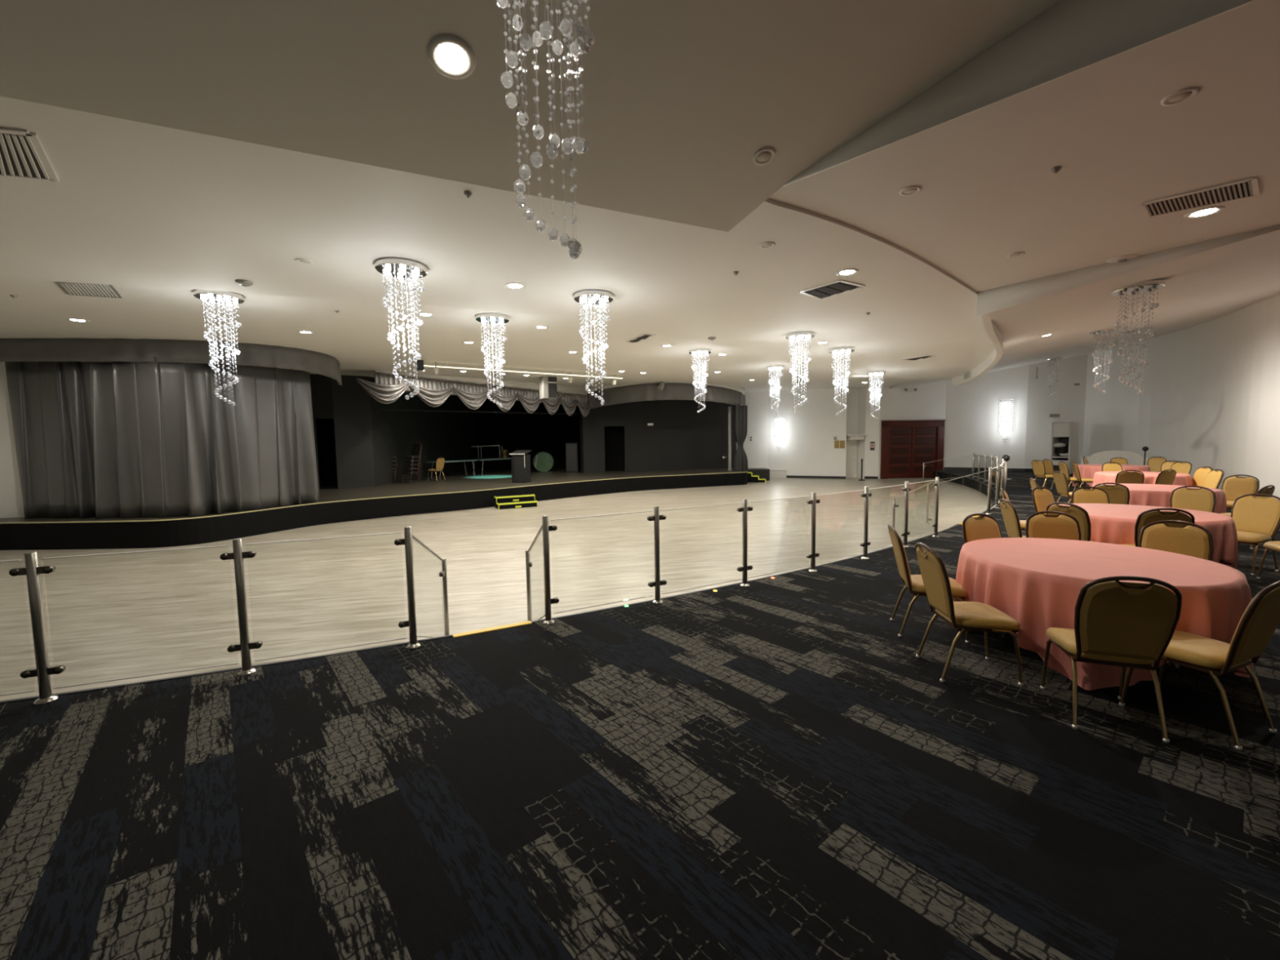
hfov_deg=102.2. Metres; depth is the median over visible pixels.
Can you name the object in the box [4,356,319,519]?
stage curtain
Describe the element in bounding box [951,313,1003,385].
ceiling
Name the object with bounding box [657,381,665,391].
speaker
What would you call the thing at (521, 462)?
lectern
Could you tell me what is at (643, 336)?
ceiling vent
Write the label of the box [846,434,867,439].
shelf
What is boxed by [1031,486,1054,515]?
banquet chair
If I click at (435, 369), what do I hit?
spot lamp
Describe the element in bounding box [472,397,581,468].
wall
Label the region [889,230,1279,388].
ceiling
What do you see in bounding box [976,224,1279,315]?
ceiling
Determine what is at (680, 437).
wall
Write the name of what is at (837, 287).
ceiling vent
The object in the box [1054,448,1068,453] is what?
storage box
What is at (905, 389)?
emergency light
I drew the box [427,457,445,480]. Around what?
banquet chair
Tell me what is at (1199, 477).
banquet chair
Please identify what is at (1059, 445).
linens
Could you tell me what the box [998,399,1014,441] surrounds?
wall sconce
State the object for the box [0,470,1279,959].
floor
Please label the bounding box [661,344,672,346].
recessed light
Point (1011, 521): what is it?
banquet chair
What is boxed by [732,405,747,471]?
drape
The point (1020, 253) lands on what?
recessed light
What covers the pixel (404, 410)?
batten
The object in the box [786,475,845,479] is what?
baseboard
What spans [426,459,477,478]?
folding table
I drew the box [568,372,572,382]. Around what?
spot lamp
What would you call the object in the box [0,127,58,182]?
ceiling vent
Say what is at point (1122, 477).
banquet chair
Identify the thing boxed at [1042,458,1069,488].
banquet chair
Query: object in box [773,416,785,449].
wall sconce
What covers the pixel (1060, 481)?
banquet chair
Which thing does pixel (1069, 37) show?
ceiling
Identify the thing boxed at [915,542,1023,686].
banquet chair
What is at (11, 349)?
valance
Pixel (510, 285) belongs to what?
recessed light
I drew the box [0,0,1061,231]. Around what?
ceiling
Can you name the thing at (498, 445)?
table
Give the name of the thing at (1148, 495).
tablecloth
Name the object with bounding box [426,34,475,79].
recessed light
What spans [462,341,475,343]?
recessed light
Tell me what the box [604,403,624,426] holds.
wall
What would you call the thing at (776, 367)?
crystal chandelier
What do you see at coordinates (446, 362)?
light bar
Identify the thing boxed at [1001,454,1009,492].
post
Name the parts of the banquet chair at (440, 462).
seat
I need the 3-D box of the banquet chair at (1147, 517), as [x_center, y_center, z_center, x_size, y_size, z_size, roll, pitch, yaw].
[5.824,0.764,5.853,0.480,0.975,0.624,1,5,26]
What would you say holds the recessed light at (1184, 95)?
in the ceiling at (131, 202)
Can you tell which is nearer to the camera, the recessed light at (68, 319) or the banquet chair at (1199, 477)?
the recessed light at (68, 319)
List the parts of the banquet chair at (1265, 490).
seat, frame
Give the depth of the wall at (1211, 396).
16.56 m
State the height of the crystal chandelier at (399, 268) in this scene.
1.670 m
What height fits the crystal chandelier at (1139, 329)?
1.670 m
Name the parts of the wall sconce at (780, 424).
plate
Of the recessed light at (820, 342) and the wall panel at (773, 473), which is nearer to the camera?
the recessed light at (820, 342)
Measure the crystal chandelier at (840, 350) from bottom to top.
1.670 m
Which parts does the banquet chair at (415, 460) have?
seat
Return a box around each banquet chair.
[401,464,421,479]
[401,465,420,484]
[402,452,422,471]
[402,457,421,475]
[403,443,422,467]
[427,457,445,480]
[887,524,969,643]
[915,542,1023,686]
[961,513,1001,543]
[999,498,1026,537]
[1000,488,1026,530]
[1025,511,1081,540]
[1029,477,1039,515]
[1031,459,1053,488]
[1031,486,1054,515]
[1040,575,1182,743]
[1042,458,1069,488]
[1046,502,1094,542]
[1053,471,1071,502]
[1058,461,1087,488]
[1071,462,1093,491]
[1071,486,1110,503]
[1082,456,1088,484]
[1092,482,1129,504]
[1102,462,1122,471]
[1110,457,1128,464]
[1115,470,1144,484]
[1118,580,1279,751]
[1122,507,1195,546]
[1137,520,1213,560]
[1146,456,1166,471]
[1155,469,1176,484]
[1160,460,1182,471]
[1169,485,1216,512]
[1170,461,1191,474]
[1192,466,1213,486]
[1203,469,1223,488]
[1220,484,1275,549]
[1221,474,1259,508]
[1231,493,1279,575]
[1256,541,1279,578]
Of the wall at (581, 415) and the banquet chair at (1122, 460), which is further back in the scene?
the wall at (581, 415)
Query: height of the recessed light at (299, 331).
0.012 m
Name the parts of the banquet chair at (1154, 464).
frame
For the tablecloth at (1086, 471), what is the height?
0.755 m
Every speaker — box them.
[415,360,423,370]
[538,376,557,399]
[565,442,579,472]
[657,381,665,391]
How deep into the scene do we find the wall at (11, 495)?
11.80 m
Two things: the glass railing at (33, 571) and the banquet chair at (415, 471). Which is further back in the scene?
the banquet chair at (415, 471)
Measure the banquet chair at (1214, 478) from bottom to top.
0.975 m
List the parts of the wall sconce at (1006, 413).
plate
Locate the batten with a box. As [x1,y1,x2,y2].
[379,408,579,414]
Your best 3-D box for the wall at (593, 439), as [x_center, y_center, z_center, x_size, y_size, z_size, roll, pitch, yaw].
[-2.384,-2.571,25.760,1.196,4.400,0.120,-2,4,-12]
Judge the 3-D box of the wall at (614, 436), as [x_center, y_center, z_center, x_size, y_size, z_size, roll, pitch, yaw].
[-5.957,-1.437,23.401,14.183,3.000,1.371,-4,6,-37]
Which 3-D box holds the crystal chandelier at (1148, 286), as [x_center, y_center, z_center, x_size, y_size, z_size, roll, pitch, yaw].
[7.619,-2.139,7.952,0.600,1.670,0.600,-1,4,0]
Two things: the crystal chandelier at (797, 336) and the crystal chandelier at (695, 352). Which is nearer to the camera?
the crystal chandelier at (797, 336)
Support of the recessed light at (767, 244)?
in the ceiling at (131, 202)
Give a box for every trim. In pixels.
[0,470,995,702]
[0,471,747,523]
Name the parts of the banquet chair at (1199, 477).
frame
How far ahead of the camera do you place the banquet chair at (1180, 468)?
14.56 m
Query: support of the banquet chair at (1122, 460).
on the floor at (766, 769)
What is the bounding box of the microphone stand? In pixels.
[1142,446,1148,465]
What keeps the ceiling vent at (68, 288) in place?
in the ceiling at (131, 202)
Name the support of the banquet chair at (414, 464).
on the banquet chair at (414, 468)
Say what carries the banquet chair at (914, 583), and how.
on the floor at (766, 769)
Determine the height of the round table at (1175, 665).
0.761 m
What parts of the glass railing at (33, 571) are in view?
edge trim, trim, post, edge trim, trim, post, edge trim, trim, post, edge trim, post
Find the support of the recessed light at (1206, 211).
in the ceiling at (131, 202)
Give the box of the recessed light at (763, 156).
[752,146,775,165]
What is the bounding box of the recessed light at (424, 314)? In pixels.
[417,312,434,316]
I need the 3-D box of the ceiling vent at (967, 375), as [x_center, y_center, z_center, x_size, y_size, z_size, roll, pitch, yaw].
[11.491,-3.652,18.133,0.045,0.200,0.950,1,5,22]
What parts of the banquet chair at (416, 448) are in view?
seat, backrest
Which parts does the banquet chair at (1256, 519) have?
seat, frame, backrest, leg, leg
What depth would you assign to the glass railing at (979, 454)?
20.63 m
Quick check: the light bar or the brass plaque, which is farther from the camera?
the brass plaque
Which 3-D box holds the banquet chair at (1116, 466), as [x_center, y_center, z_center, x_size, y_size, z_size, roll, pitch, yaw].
[13.348,-0.003,14.466,0.480,0.975,0.624,1,5,17]
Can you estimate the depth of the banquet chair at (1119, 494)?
8.50 m
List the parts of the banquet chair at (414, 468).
seat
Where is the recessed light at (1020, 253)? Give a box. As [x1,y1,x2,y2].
[1007,251,1025,257]
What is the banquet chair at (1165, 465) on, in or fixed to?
on the floor at (766, 769)
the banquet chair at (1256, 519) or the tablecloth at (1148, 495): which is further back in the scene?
the tablecloth at (1148, 495)
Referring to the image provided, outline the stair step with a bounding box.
[452,620,532,637]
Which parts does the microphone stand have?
stem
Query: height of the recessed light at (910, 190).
0.012 m
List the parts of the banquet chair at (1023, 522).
frame, backrest, seat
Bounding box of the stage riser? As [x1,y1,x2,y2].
[747,467,769,480]
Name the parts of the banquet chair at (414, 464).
seat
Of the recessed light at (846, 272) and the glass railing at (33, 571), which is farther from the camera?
the recessed light at (846, 272)
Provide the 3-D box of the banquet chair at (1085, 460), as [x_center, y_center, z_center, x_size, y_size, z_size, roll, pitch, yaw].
[16.164,-0.344,18.383,0.480,0.975,0.624,-4,5,-37]
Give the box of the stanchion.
[857,458,865,480]
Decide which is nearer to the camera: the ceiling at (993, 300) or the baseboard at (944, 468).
the ceiling at (993, 300)
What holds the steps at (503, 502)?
on the floor at (112, 616)
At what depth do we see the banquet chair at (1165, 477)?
11.54 m
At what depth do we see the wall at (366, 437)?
20.42 m
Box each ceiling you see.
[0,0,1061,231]
[0,0,1279,391]
[588,382,744,395]
[782,0,1257,186]
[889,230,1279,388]
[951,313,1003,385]
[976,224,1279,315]
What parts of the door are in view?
raised panel, raised panel, raised panel, raised panel, raised panel, raised panel, raised panel, raised panel, raised panel, raised panel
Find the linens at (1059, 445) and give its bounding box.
[1053,442,1066,448]
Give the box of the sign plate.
[1049,413,1059,417]
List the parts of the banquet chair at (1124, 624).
leg, leg, seat, leg, backrest, frame, leg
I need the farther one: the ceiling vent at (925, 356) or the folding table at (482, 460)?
the folding table at (482, 460)
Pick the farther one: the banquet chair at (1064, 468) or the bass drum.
the bass drum
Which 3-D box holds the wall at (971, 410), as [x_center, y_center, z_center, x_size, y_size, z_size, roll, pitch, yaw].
[13.001,-3.088,27.077,16.389,6.000,1.481,1,5,18]
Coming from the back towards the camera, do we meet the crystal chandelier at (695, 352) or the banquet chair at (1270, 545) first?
the crystal chandelier at (695, 352)
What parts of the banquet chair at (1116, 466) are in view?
backrest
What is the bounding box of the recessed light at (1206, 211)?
[1183,205,1225,218]
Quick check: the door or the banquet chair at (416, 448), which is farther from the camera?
the door
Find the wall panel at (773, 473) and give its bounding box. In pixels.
[769,470,786,477]
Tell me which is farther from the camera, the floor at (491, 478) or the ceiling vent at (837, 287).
the floor at (491, 478)
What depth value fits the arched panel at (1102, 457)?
19.87 m
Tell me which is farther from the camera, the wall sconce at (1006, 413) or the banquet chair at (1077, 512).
the wall sconce at (1006, 413)
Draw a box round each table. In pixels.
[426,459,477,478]
[471,444,502,458]
[473,457,511,475]
[1173,662,1179,667]
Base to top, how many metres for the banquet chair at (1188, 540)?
0.975 m
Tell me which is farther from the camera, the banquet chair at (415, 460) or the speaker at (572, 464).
the speaker at (572, 464)
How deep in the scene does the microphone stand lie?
18.58 m
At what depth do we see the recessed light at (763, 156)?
4.17 m
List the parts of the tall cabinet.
kick panel, drawer, door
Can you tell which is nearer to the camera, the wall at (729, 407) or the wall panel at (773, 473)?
the wall at (729, 407)
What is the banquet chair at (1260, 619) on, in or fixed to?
on the floor at (766, 769)
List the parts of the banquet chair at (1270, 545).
leg, seat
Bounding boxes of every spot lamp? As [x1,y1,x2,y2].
[433,361,438,374]
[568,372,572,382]
[612,374,616,385]
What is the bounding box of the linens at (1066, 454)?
[1059,453,1068,456]
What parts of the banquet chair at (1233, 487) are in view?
seat, backrest, frame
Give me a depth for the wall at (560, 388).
20.95 m
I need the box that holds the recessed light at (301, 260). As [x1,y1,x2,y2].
[294,257,312,264]
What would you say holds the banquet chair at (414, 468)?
on the banquet chair at (415, 471)
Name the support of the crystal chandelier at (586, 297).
hanging from the ceiling at (131, 202)
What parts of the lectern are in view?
panel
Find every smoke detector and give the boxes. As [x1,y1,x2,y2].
[234,279,253,286]
[707,337,715,340]
[1106,253,1139,262]
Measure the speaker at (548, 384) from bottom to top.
1.410 m
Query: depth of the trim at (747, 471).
13.07 m
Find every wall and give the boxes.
[0,361,24,518]
[310,373,319,489]
[323,418,624,486]
[331,374,475,488]
[374,370,587,395]
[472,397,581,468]
[579,406,604,472]
[579,409,583,472]
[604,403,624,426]
[623,400,736,471]
[728,406,731,470]
[736,354,1087,478]
[1082,294,1279,500]
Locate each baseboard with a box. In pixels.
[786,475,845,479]
[864,475,878,479]
[943,466,1033,471]
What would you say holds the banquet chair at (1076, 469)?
on the floor at (766, 769)
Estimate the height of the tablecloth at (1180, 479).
0.755 m
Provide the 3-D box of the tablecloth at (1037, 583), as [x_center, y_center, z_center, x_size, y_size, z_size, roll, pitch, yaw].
[3.687,1.015,4.266,1.856,0.755,1.828,-1,4,0]
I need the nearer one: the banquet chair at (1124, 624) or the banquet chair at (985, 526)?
the banquet chair at (1124, 624)
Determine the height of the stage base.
0.580 m
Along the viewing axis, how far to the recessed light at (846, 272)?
6.94 m
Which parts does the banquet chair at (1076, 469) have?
frame, seat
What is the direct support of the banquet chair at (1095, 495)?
on the floor at (766, 769)
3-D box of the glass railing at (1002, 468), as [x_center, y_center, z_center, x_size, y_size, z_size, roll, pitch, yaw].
[9.530,0.257,13.795,5.283,1.465,1.486,-4,6,-38]
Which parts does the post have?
post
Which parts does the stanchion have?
post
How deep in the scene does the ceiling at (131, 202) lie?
5.71 m
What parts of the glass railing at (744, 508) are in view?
post, edge trim, post, edge trim, trim, post, edge trim, trim, post, trim, edge trim, post, trim, edge trim, post, trim, edge trim, post, post, edge trim, trim, post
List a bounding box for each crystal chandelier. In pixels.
[193,289,244,405]
[374,257,427,399]
[475,313,509,407]
[496,0,595,258]
[573,289,613,404]
[688,348,711,413]
[766,364,784,415]
[785,331,814,413]
[828,346,854,415]
[866,370,885,420]
[1045,356,1062,396]
[1088,327,1119,392]
[1111,280,1165,395]
[1124,327,1151,386]
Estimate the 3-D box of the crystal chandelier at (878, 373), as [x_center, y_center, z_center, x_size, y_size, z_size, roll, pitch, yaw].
[8.068,-2.862,17.678,0.600,1.670,0.600,3,6,37]
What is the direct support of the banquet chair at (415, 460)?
on the banquet chair at (414, 464)
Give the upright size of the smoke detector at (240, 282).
0.062 m
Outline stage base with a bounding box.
[0,471,747,550]
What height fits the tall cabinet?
2.329 m
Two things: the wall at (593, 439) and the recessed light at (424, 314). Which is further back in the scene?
the wall at (593, 439)
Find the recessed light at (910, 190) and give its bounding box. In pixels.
[899,185,921,195]
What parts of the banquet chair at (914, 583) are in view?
leg, frame, backrest, leg, seat, leg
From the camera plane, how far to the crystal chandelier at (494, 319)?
9.56 m
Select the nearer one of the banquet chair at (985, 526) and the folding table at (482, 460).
the banquet chair at (985, 526)
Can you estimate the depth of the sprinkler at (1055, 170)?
4.36 m
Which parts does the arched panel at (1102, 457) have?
inset panel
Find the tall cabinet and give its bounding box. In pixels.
[1050,422,1078,474]
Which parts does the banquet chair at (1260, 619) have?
leg, leg, seat, leg, backrest, frame, leg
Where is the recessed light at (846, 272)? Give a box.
[835,268,858,275]
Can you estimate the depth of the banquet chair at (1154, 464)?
17.74 m
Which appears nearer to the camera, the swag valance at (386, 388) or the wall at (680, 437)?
the swag valance at (386, 388)
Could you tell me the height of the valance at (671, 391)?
0.994 m
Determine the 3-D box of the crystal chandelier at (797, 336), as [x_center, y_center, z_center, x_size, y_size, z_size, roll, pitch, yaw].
[3.447,-2.295,11.142,0.600,1.670,0.600,-3,5,-26]
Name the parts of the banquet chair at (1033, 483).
frame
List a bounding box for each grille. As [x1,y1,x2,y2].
[547,376,557,398]
[566,444,577,471]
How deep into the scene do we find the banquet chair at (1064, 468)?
15.38 m
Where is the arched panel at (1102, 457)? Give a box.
[1080,450,1149,465]
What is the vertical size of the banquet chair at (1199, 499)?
0.975 m
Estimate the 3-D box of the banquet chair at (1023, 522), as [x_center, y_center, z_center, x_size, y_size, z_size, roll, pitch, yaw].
[5.768,0.620,7.739,0.624,0.975,0.480,2,5,37]
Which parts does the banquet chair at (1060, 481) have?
seat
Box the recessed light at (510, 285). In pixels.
[504,282,525,288]
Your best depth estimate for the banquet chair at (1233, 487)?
9.72 m
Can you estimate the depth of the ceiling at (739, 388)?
23.83 m
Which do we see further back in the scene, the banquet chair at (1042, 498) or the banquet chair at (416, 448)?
the banquet chair at (416, 448)
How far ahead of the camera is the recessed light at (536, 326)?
10.56 m
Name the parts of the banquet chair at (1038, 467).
frame, seat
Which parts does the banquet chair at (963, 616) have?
leg, frame, leg, seat, leg, leg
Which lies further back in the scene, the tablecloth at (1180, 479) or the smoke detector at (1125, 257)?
the tablecloth at (1180, 479)
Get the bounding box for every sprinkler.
[463,191,471,198]
[1050,165,1061,173]
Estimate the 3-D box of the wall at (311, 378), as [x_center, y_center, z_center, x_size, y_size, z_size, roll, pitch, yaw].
[-13.779,-1.781,17.566,4.982,4.400,0.207,-2,4,-10]
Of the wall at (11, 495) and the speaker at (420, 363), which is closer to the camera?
the wall at (11, 495)
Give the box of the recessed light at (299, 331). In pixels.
[297,330,313,333]
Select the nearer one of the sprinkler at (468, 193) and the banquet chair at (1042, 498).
the sprinkler at (468, 193)
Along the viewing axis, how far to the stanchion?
26.04 m
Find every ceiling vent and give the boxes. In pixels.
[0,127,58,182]
[54,281,122,297]
[626,333,655,342]
[799,280,865,299]
[901,355,935,360]
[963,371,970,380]
[1138,176,1260,217]
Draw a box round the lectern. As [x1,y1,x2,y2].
[509,449,531,483]
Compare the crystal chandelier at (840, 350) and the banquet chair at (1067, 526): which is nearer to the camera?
the banquet chair at (1067, 526)
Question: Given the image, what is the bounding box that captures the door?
[878,418,946,479]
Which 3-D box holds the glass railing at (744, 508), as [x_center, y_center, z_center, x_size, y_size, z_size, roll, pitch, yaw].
[2.163,0.847,7.463,7.926,1.465,1.274,-4,5,-35]
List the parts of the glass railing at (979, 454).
post, post, post, post, post, post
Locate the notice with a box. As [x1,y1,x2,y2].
[870,441,875,450]
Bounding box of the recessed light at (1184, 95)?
[1160,86,1199,106]
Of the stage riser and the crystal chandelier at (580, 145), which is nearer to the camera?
the crystal chandelier at (580, 145)
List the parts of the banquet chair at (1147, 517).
seat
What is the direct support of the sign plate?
attached to the wall at (971, 410)
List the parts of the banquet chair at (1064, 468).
frame, seat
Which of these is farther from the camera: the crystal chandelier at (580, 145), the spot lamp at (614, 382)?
the spot lamp at (614, 382)
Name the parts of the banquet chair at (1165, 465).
backrest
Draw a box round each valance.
[0,337,342,385]
[355,372,590,417]
[586,382,745,408]
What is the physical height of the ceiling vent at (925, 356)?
0.032 m
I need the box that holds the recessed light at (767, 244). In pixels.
[759,241,775,248]
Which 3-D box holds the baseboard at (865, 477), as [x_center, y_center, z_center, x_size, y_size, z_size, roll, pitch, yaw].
[12.095,-0.125,26.996,0.650,0.130,0.025,1,5,23]
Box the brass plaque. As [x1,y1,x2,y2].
[834,440,844,448]
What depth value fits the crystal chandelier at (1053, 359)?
22.59 m
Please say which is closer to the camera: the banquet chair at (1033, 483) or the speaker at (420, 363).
the banquet chair at (1033, 483)
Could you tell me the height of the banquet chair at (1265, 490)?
0.975 m
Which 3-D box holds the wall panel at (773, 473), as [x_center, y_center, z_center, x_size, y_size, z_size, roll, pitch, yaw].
[7.633,-0.314,28.676,0.978,0.458,0.133,1,5,26]
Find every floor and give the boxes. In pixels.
[0,467,746,524]
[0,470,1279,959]
[0,477,993,701]
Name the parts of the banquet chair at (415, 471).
seat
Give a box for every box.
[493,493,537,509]
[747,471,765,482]
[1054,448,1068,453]
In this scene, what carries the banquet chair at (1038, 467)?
on the floor at (766, 769)
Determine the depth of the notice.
26.84 m
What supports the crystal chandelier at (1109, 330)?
hanging from the ceiling at (1204, 286)
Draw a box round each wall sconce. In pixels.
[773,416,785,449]
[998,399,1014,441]
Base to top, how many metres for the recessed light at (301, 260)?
0.012 m
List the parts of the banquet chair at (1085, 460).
backrest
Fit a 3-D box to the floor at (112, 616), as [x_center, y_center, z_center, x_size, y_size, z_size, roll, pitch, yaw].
[0.084,0.936,16.237,32.857,0.001,28.765,-1,4,0]
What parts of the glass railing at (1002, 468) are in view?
post, post, post, post, post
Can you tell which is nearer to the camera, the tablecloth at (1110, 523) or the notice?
the tablecloth at (1110, 523)
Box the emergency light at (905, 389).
[904,388,917,391]
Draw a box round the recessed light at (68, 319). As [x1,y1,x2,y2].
[66,318,88,322]
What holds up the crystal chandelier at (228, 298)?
hanging from the ceiling at (131, 202)
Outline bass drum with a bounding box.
[533,451,554,472]
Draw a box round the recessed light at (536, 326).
[534,325,548,328]
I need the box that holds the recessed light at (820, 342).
[816,341,828,343]
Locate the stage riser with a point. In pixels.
(763, 473)
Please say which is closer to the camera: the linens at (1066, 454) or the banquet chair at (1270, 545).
the banquet chair at (1270, 545)
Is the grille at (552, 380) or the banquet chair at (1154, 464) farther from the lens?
the grille at (552, 380)
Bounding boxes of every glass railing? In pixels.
[0,525,449,705]
[525,476,939,625]
[921,452,998,488]
[924,458,1004,524]
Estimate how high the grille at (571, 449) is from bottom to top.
1.350 m
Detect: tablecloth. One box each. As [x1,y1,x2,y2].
[953,537,1253,690]
[1045,503,1238,568]
[1072,463,1150,486]
[1090,483,1226,513]
[1093,471,1193,485]
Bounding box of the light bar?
[423,362,622,378]
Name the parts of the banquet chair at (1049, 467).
frame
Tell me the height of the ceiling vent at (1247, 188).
0.018 m

